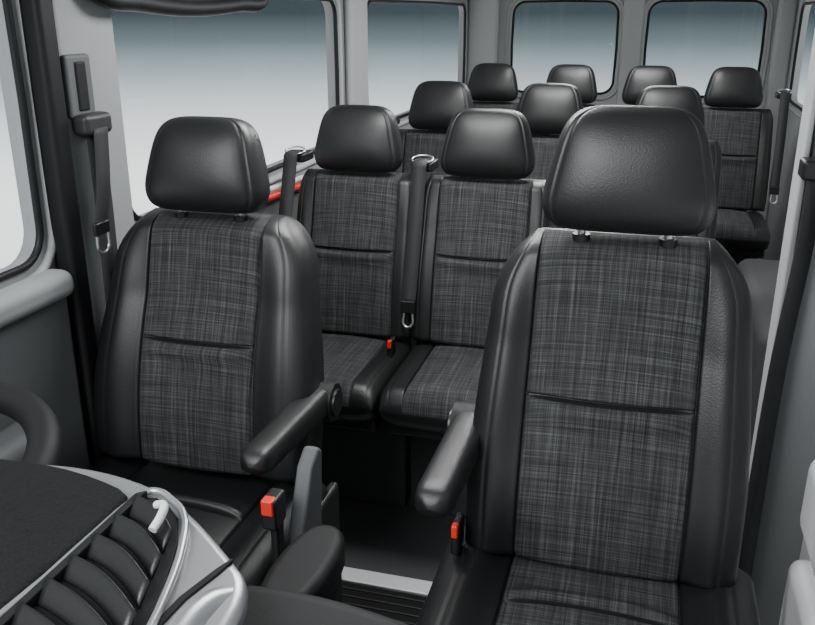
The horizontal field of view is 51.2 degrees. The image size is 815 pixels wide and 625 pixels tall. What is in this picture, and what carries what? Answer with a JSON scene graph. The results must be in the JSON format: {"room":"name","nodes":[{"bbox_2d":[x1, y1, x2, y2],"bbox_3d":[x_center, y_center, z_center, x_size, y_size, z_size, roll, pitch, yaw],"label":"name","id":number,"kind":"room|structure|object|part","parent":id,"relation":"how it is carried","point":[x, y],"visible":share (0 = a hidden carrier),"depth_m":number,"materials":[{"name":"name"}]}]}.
{"room":"vehicle interior","nodes":[
{"label":"vehicle interior","id":0,"kind":"room"},
{"bbox_2d":[0,0,467,288],"bbox_3d":[-0.414,-0.431,3.106,0.040,1.850,6.100,5,20,15],"label":"window frame","id":1,"kind":"structure","parent":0,"point":[6,70],"depth_m":1.75,"materials":[{"name":"grey plastic"}]},
{"bbox_2d":[9,0,55,285],"bbox_3d":[-0.914,-0.245,1.178,0.024,0.765,1.215,5,20,15],"label":"bead","id":2,"kind":"object","parent":1,"relation":"attached to","point":[49,255],"visible":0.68,"depth_m":1.76},
{"bbox_2d":[0,0,43,281],"bbox_3d":[-0.914,-0.245,1.178,0.016,0.684,1.134,5,20,15],"label":"seal","id":3,"kind":"object","parent":2,"relation":"attached to","point":[7,6],"visible":1,"depth_m":1.70,"materials":[{"name":"black rubber"}]},
{"bbox_2d":[0,269,89,469],"bbox_3d":[-0.873,0.449,1.443,0.070,0.795,1.070,5,20,15],"label":"door","id":4,"kind":"structure","parent":1,"relation":"in","point":[37,355],"depth_m":1.75,"materials":[{"name":"grey plastic"}]},
{"bbox_2d":[0,422,26,461],"bbox_3d":[-0.844,0.371,1.369,0.090,0.090,0.800,5,20,15],"label":"armrest","id":5,"kind":"object","parent":4,"relation":"attached to","point":[13,440],"visible":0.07,"depth_m":1.61,"materials":[{"name":"grey plastic"}]},
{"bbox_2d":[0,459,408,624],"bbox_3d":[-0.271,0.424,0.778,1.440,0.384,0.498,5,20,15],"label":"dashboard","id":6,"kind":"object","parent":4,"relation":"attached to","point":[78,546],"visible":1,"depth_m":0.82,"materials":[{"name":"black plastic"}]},
{"bbox_2d":[0,382,61,465],"bbox_3d":[-0.697,0.329,1.201,0.419,0.347,0.425,-17,25,-39],"label":"steering wheel","id":7,"kind":"object","parent":6,"relation":"attached to","point":[41,427],"visible":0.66,"depth_m":1.23,"materials":[{"name":"black plastic"}]},
{"bbox_2d":[0,487,188,624],"bbox_3d":[-0.270,0.245,0.761,0.159,0.035,0.347,5,20,15],"label":"vent","id":8,"kind":"object","parent":6,"relation":"attached to","point":[126,562],"depth_m":0.79,"materials":[{"name":"black plastic"}]},
{"bbox_2d":[19,0,105,467],"bbox_3d":[-0.728,0.006,1.880,0.050,1.840,0.055,5,20,15],"label":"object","id":9,"kind":"structure","parent":1,"relation":"attached to","point":[37,16],"depth_m":1.76,"materials":[{"name":"gray plastic"},{"name":"black plastic"}]},
{"bbox_2d":[60,53,117,303],"bbox_3d":[-0.667,0.148,2.003,0.070,1.450,0.150,5,20,15],"label":"belt","id":10,"kind":"object","parent":1,"relation":"attached to","point":[94,125],"visible":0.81,"depth_m":1.81,"materials":[{"name":"woven fabric webbing"},{"name":"black plastic"},{"name":"metal"}]},
{"bbox_3d":[-0.659,-0.182,1.831,0.010,0.028,0.052,5,20,15],"label":"latch plate","id":11,"kind":"part","parent":10,"relation":"part of","materials":[{"name":"black plastic"}]},
{"bbox_2d":[52,0,133,348],"bbox_3d":[-0.698,-0.040,2.009,0.035,1.840,0.215,5,20,15],"label":"trim","id":12,"kind":"structure","parent":1,"relation":"attached to","point":[82,26],"depth_m":1.87,"materials":[{"name":"grey plastic"}]},
{"bbox_2d":[90,0,268,16],"bbox_3d":[-0.560,-0.839,2.152,0.102,0.171,0.987,5,20,15],"label":"handle","id":13,"kind":"object","parent":1,"relation":"attached to","point":[177,8],"visible":1,"depth_m":2.08,"materials":[{"name":"black plastic"}]},
{"bbox_2d":[267,174,303,201],"bbox_3d":[-0.459,-0.355,2.623,0.024,0.081,0.851,5,20,15],"label":"trim","id":14,"kind":"structure","parent":1,"relation":"attached to","point":[274,195],"depth_m":2.74,"materials":[{"name":"red plastic"}]},
{"bbox_2d":[269,0,343,184],"bbox_3d":[-0.480,-0.709,2.675,0.024,0.645,1.605,5,20,15],"label":"bead","id":15,"kind":"object","parent":1,"relation":"attached to","point":[277,177],"visible":0.11,"depth_m":3.32},
{"bbox_2d":[133,0,339,220],"bbox_3d":[-0.480,-0.709,2.675,0.016,0.564,1.524,5,20,15],"label":"seal","id":16,"kind":"object","parent":15,"relation":"attached to","point":[137,217],"visible":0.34,"depth_m":3.30,"materials":[{"name":"black rubber"}]},
{"bbox_2d":[253,128,414,219],"bbox_3d":[-0.121,-0.316,4.088,0.050,0.980,4.030,5,20,15],"label":"trim","id":17,"kind":"structure","parent":1,"relation":"attached to","point":[272,207],"depth_m":2.79,"materials":[{"name":"grey plastic"}]},
{"bbox_2d":[344,0,368,104],"bbox_3d":[-0.209,-0.625,3.670,0.035,1.840,0.220,5,20,15],"label":"trim","id":18,"kind":"structure","parent":1,"relation":"attached to","point":[355,11],"depth_m":3.47,"materials":[{"name":"grey plastic"}]},
{"bbox_2d":[367,0,467,126],"bbox_3d":[0.097,-1.400,4.638,0.024,0.645,2.165,5,20,15],"label":"bead","id":19,"kind":"object","parent":1,"relation":"attached to","point":[404,122],"visible":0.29,"depth_m":5.54},
{"bbox_2d":[367,0,465,117],"bbox_3d":[0.097,-1.400,4.638,0.016,0.564,2.084,5,20,15],"label":"seal","id":20,"kind":"object","parent":19,"relation":"attached to","point":[369,1],"visible":0.48,"depth_m":4.68,"materials":[{"name":"black rubber"}]},
{"bbox_2d":[339,498,465,581],"bbox_3d":[0.569,0.556,3.164,2.000,0.050,6.100,5,20,15],"label":"floor","id":21,"kind":"structure","parent":0,"point":[381,538],"depth_m":2.66,"materials":[{"name":"carpet"}]},
{"bbox_2d":[89,116,342,585],"bbox_3d":[-0.454,0.303,1.777,0.617,1.347,0.643,5,20,15],"label":"seat","id":22,"kind":"object","parent":21,"relation":"on","point":[211,391],"visible":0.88,"depth_m":1.79,"materials":[{"name":"black fabric"}]},
{"bbox_2d":[89,455,328,585],"bbox_3d":[-0.501,0.475,1.761,0.551,0.164,0.480,5,20,15],"label":"cushion","id":23,"kind":"object","parent":22,"relation":"on","point":[227,506],"depth_m":1.80,"materials":[{"name":"black leather"}]},
{"bbox_3d":[-0.432,0.061,1.882,0.520,0.545,0.260,5,20,15],"label":"backrest","id":24,"kind":"part","parent":22,"relation":"part of","materials":[{"name":"grey fabric"}]},
{"bbox_2d":[260,525,344,602],"bbox_3d":[-0.175,0.738,1.532,0.104,0.690,0.240,5,20,15],"label":"console","id":25,"kind":"object","parent":21,"relation":"on","point":[313,564],"visible":0.73,"depth_m":1.42,"materials":[{"name":"black plastic"}]},
{"bbox_2d":[297,104,410,506],"bbox_3d":[-0.209,0.043,2.609,0.405,1.285,0.564,5,20,15],"label":"passenger seat","id":26,"kind":"object","parent":21,"relation":"on","point":[354,210],"visible":0.72,"depth_m":2.63,"materials":[{"name":"black fabric"}]},
{"bbox_2d":[279,146,313,216],"bbox_3d":[-0.371,-0.317,2.735,0.071,0.416,0.244,5,20,15],"label":"belt","id":27,"kind":"object","parent":26,"relation":"attached to","point":[291,157],"visible":0.54,"depth_m":2.68,"materials":[{"name":"black fabric"}]},
{"bbox_3d":[-0.163,-0.188,2.703,0.405,0.500,0.221,5,20,15],"label":"backrest","id":28,"kind":"part","parent":26,"relation":"part of","materials":[{"name":"grey fabric"}]},
{"bbox_2d":[322,332,410,421],"bbox_3d":[-0.228,0.182,2.584,0.405,0.140,0.420,5,20,15],"label":"cushion","id":29,"kind":"object","parent":26,"relation":"on","point":[362,363],"depth_m":2.48,"materials":[{"name":"grey fabric"}]},
{"bbox_2d":[401,154,438,327],"bbox_3d":[0.034,-0.227,2.647,0.071,0.506,0.244,5,20,15],"label":"belt","id":30,"kind":"object","parent":26,"relation":"attached to","point":[419,166],"visible":1,"depth_m":2.60,"materials":[{"name":"black fabric"}]},
{"bbox_3d":[0.002,-0.018,2.609,0.045,0.040,0.015,5,20,15],"label":"latch plate","id":31,"kind":"part","parent":30,"relation":"part of","materials":[{"name":"black plastic"}]},
{"bbox_2d":[341,567,432,624],"bbox_3d":[-0.089,0.798,2.381,0.670,0.012,0.210,5,20,15],"label":"threshold strip","id":32,"kind":"object","parent":21,"relation":"on","point":[402,599],"visible":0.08,"depth_m":2.40,"materials":[{"name":"silver metal"}]},
{"bbox_3d":[-0.069,0.774,2.449,0.670,0.012,0.060,5,20,15],"label":"metal plate","id":33,"kind":"part","parent":32,"relation":"part of","materials":[{"name":"silver metal"}]},
{"bbox_2d":[389,81,473,343],"bbox_3d":[0.086,-0.285,3.540,0.445,1.285,0.564,5,20,15],"label":"passenger seat","id":34,"kind":"object","parent":21,"relation":"on","point":[434,104],"visible":0.22,"depth_m":3.54,"materials":[{"name":"black leather"}]},
{"bbox_3d":[0.132,-0.516,3.634,0.445,0.500,0.221,5,20,15],"label":"backrest","id":35,"kind":"part","parent":34,"relation":"part of","materials":[{"name":"grey fabric"}]},
{"bbox_2d":[379,108,550,516],"bbox_3d":[0.181,0.079,2.507,0.405,1.285,0.564,5,20,15],"label":"passenger seat","id":36,"kind":"object","parent":21,"relation":"on","point":[475,215],"visible":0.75,"depth_m":2.52,"materials":[{"name":"black fabric"}]},
{"bbox_2d":[379,341,483,433],"bbox_3d":[0.162,0.218,2.482,0.405,0.140,0.420,5,20,15],"label":"cushion","id":37,"kind":"object","parent":36,"relation":"on","point":[419,398],"depth_m":2.35,"materials":[{"name":"grey fabric"}]},
{"bbox_3d":[0.227,-0.152,2.600,0.405,0.500,0.221,5,20,15],"label":"backrest","id":38,"kind":"part","parent":36,"relation":"part of","materials":[{"name":"grey fabric"}]},
{"bbox_2d":[468,63,518,110],"bbox_3d":[0.406,-0.666,4.610,0.420,1.295,0.564,5,20,15],"label":"passenger seat","id":39,"kind":"object","parent":21,"relation":"on","point":[496,83],"visible":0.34,"depth_m":4.59,"materials":[{"name":"black leather"}]},
{"bbox_3d":[0.452,-0.903,4.702,0.420,0.500,0.221,5,20,15],"label":"backrest","id":40,"kind":"part","parent":39,"relation":"part of","materials":[{"name":"black leather"}]},
{"bbox_2d":[516,83,582,227],"bbox_3d":[0.519,-0.245,3.427,0.445,1.285,0.564,5,20,15],"label":"passenger seat","id":41,"kind":"object","parent":21,"relation":"on","point":[547,107],"visible":0.23,"depth_m":3.41,"materials":[{"name":"black leather"}]},
{"bbox_3d":[0.565,-0.476,3.520,0.445,0.500,0.221,5,20,15],"label":"backrest","id":42,"kind":"part","parent":41,"relation":"part of","materials":[{"name":"black fabric"}]},
{"bbox_2d":[546,64,598,108],"bbox_3d":[0.811,-0.629,4.504,0.420,1.295,0.564,5,20,15],"label":"passenger seat","id":43,"kind":"object","parent":21,"relation":"on","point":[582,77],"visible":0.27,"depth_m":4.47,"materials":[{"name":"black leather"}]},
{"bbox_3d":[0.856,-0.866,4.596,0.420,0.500,0.221,5,20,15],"label":"backrest","id":44,"kind":"part","parent":43,"relation":"part of","materials":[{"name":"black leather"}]},
{"bbox_2d":[415,105,759,624],"bbox_3d":[0.297,0.408,1.383,0.552,1.412,0.632,5,20,15],"label":"seat","id":45,"kind":"object","parent":21,"relation":"on","point":[602,451],"visible":1,"depth_m":1.39,"materials":[{"name":"black fabric"}]},
{"bbox_3d":[0.292,-0.131,1.427,0.014,0.105,0.014,5,20,15],"label":"headrest post","id":46,"kind":"part","parent":45,"relation":"part of","materials":[{"name":"silver metal"}]},
{"bbox_2d":[416,526,759,624],"bbox_3d":[0.283,0.554,1.355,0.539,0.164,0.480,5,20,15],"label":"cushion","id":47,"kind":"object","parent":45,"relation":"on","point":[476,582],"depth_m":1.41,"materials":[{"name":"black fabric"}]},
{"bbox_3d":[0.351,0.155,1.475,0.465,0.567,0.248,5,20,15],"label":"backrest","id":48,"kind":"part","parent":45,"relation":"part of","materials":[{"name":"grey fabric"}]},
{"bbox_3d":[0.427,-0.118,1.391,0.014,0.105,0.014,5,20,15],"label":"headrest post","id":49,"kind":"part","parent":45,"relation":"part of","materials":[{"name":"silver metal"}]},
{"bbox_2d":[622,65,676,104],"bbox_3d":[1.206,-0.593,4.401,0.420,1.295,0.564,5,20,15],"label":"passenger seat","id":50,"kind":"object","parent":21,"relation":"on","point":[639,78],"visible":0.21,"depth_m":4.38,"materials":[{"name":"black leather"}]},
{"bbox_2d":[635,85,721,238],"bbox_3d":[0.963,-0.204,3.311,0.445,1.285,0.564,5,20,15],"label":"passenger seat","id":51,"kind":"object","parent":21,"relation":"on","point":[687,98],"visible":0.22,"depth_m":3.29,"materials":[{"name":"black leather"}]},
{"bbox_3d":[1.008,-0.435,3.404,0.445,0.500,0.221,5,20,15],"label":"backrest","id":52,"kind":"part","parent":51,"relation":"part of","materials":[{"name":"black leather"}]},
{"bbox_2d":[703,67,772,264],"bbox_3d":[1.601,-0.556,4.297,0.420,1.295,0.564,5,20,15],"label":"passenger seat","id":53,"kind":"object","parent":21,"relation":"on","point":[743,134],"visible":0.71,"depth_m":4.30,"materials":[{"name":"black fabric"}]},
{"bbox_3d":[1.647,-0.793,4.389,0.420,0.500,0.221,5,20,15],"label":"backrest","id":54,"kind":"part","parent":53,"relation":"part of","materials":[{"name":"grey fabric"}]},
{"bbox_2d":[715,209,770,251],"bbox_3d":[1.582,-0.423,4.271,0.420,0.140,0.420,5,20,15],"label":"cushion","id":55,"kind":"object","parent":53,"relation":"on","point":[737,230],"depth_m":4.08,"materials":[{"name":"black fabric"}]},
{"bbox_2d":[769,89,791,203],"bbox_3d":[1.895,-0.852,4.345,0.071,0.556,0.244,5,20,15],"label":"belt","id":56,"kind":"object","parent":53,"relation":"attached to","point":[784,96],"visible":1,"depth_m":4.29,"materials":[{"name":"black fabric"}]},
{"bbox_3d":[1.863,-0.618,4.315,0.045,0.040,0.015,5,20,15],"label":"latch plate","id":57,"kind":"part","parent":56,"relation":"part of","materials":[{"name":"black plastic"}]},
{"bbox_2d":[738,259,779,454],"bbox_3d":[1.501,0.174,3.361,0.369,0.540,1.000,5,20,15],"label":"wheel arch","id":58,"kind":"object","parent":21,"relation":"on","point":[760,275],"visible":0.27,"depth_m":3.12,"materials":[{"name":"grey plastic"}]},
{"bbox_2d":[799,537,809,559],"bbox_3d":[0.740,0.261,1.156,0.050,1.840,1.330,5,20,15],"label":"door","id":59,"kind":"structure","parent":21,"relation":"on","point":[804,555],"depth_m":1.89,"materials":[{"name":"grey plastic"}]},
{"bbox_2d":[779,560,814,624],"bbox_3d":[0.708,0.784,1.416,0.070,0.320,0.850,5,20,15],"label":"pocket","id":60,"kind":"object","parent":59,"relation":"attached to","point":[798,606],"visible":0.87,"depth_m":1.67,"materials":[{"name":"grey plastic"}]},
{"bbox_2d":[800,460,814,575],"bbox_3d":[0.698,0.434,1.295,0.090,0.180,0.650,5,20,15],"label":"armrest","id":61,"kind":"object","parent":59,"relation":"attached to","point":[807,517],"visible":1,"depth_m":1.51,"materials":[{"name":"grey plastic"}]},
{"bbox_2d":[498,0,778,211],"bbox_3d":[1.389,-1.323,5.639,2.080,1.850,0.040,5,20,15],"label":"wall","id":62,"kind":"structure","parent":0,"point":[504,4],"depth_m":5.51,"materials":[{"name":"grey plastic"}]},
{"bbox_2d":[467,0,499,101],"bbox_3d":[0.503,-1.376,5.804,0.200,1.840,0.100,5,20,15],"label":"trim","id":63,"kind":"structure","parent":62,"relation":"attached to","point":[483,15],"depth_m":5.59,"materials":[{"name":"grey plastic"}]},
{"bbox_2d":[504,0,623,100],"bbox_3d":[1.023,-1.737,5.579,0.776,0.676,0.024,5,20,15],"label":"window frame","id":64,"kind":"structure","parent":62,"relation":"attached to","point":[620,2],"depth_m":5.60,"materials":[{"name":"grey plastic"}]},
{"bbox_2d":[510,0,619,94],"bbox_3d":[1.023,-1.737,5.579,0.695,0.595,0.016,5,20,15],"label":"seal","id":65,"kind":"object","parent":64,"relation":"attached to","point":[526,1],"visible":0.78,"depth_m":5.52,"materials":[{"name":"black rubber"}]},
{"bbox_2d":[616,0,644,104],"bbox_3d":[1.433,-1.727,5.445,0.130,0.940,0.030,5,20,15],"label":"trim","id":66,"kind":"structure","parent":62,"relation":"attached to","point":[633,10],"depth_m":5.43,"materials":[{"name":"grey plastic"}]},
{"bbox_2d":[640,0,773,103],"bbox_3d":[1.861,-1.659,5.360,0.796,0.676,0.024,5,20,15],"label":"bead","id":67,"kind":"object","parent":62,"relation":"attached to","point":[648,2],"visible":0.41,"depth_m":5.26},
{"bbox_2d":[643,0,766,97],"bbox_3d":[1.861,-1.659,5.360,0.715,0.595,0.016,5,20,15],"label":"seal","id":68,"kind":"object","parent":67,"relation":"attached to","point":[660,1],"visible":0.52,"depth_m":5.28,"materials":[{"name":"black rubber"}]},
{"bbox_2d":[761,0,814,259],"bbox_3d":[1.846,-0.602,3.591,0.040,1.850,3.900,5,20,15],"label":"wall","id":69,"kind":"structure","parent":0,"point":[777,212],"depth_m":4.96,"materials":[{"name":"grey plastic"}]},
{"bbox_2d":[738,157,814,576],"bbox_3d":[0.744,0.337,1.782,0.073,1.280,0.316,11,22,28],"label":"belt","id":70,"kind":"object","parent":69,"relation":"attached to","point":[805,241],"visible":0.93,"depth_m":1.73,"materials":[{"name":"black fabric"}]},
{"bbox_2d":[757,0,797,258],"bbox_3d":[2.283,-1.208,5.328,0.100,1.840,0.120,5,20,15],"label":"trim","id":71,"kind":"structure","parent":69,"relation":"attached to","point":[787,9],"depth_m":5.16,"materials":[{"name":"grey plastic"}]},
{"bbox_2d":[749,31,814,477],"bbox_3d":[0.811,0.011,1.864,0.014,1.840,0.085,5,20,15],"label":"trim","id":72,"kind":"structure","parent":69,"relation":"attached to","point":[808,112],"depth_m":1.77,"materials":[{"name":"grey plastic"}]},
{"bbox_2d":[751,123,814,624],"bbox_3d":[1.083,0.011,1.864,0.530,1.840,0.280,5,20,15],"label":"trim","id":73,"kind":"structure","parent":69,"relation":"attached to","point":[780,535],"depth_m":1.92,"materials":[{"name":"grey plastic"}]},
{"bbox_2d":[787,0,804,118],"bbox_3d":[2.040,-1.242,4.189,0.024,0.645,1.805,5,20,15],"label":"bead","id":74,"kind":"object","parent":69,"relation":"attached to","point":[791,109],"visible":0.49,"depth_m":4.94},
{"bbox_2d":[789,1,814,110],"bbox_3d":[2.040,-1.242,4.189,0.016,0.564,1.724,5,20,15],"label":"seal","id":75,"kind":"object","parent":74,"relation":"attached to","point":[813,2],"visible":0.78,"depth_m":4.93,"materials":[{"name":"black rubber"}]}
]}

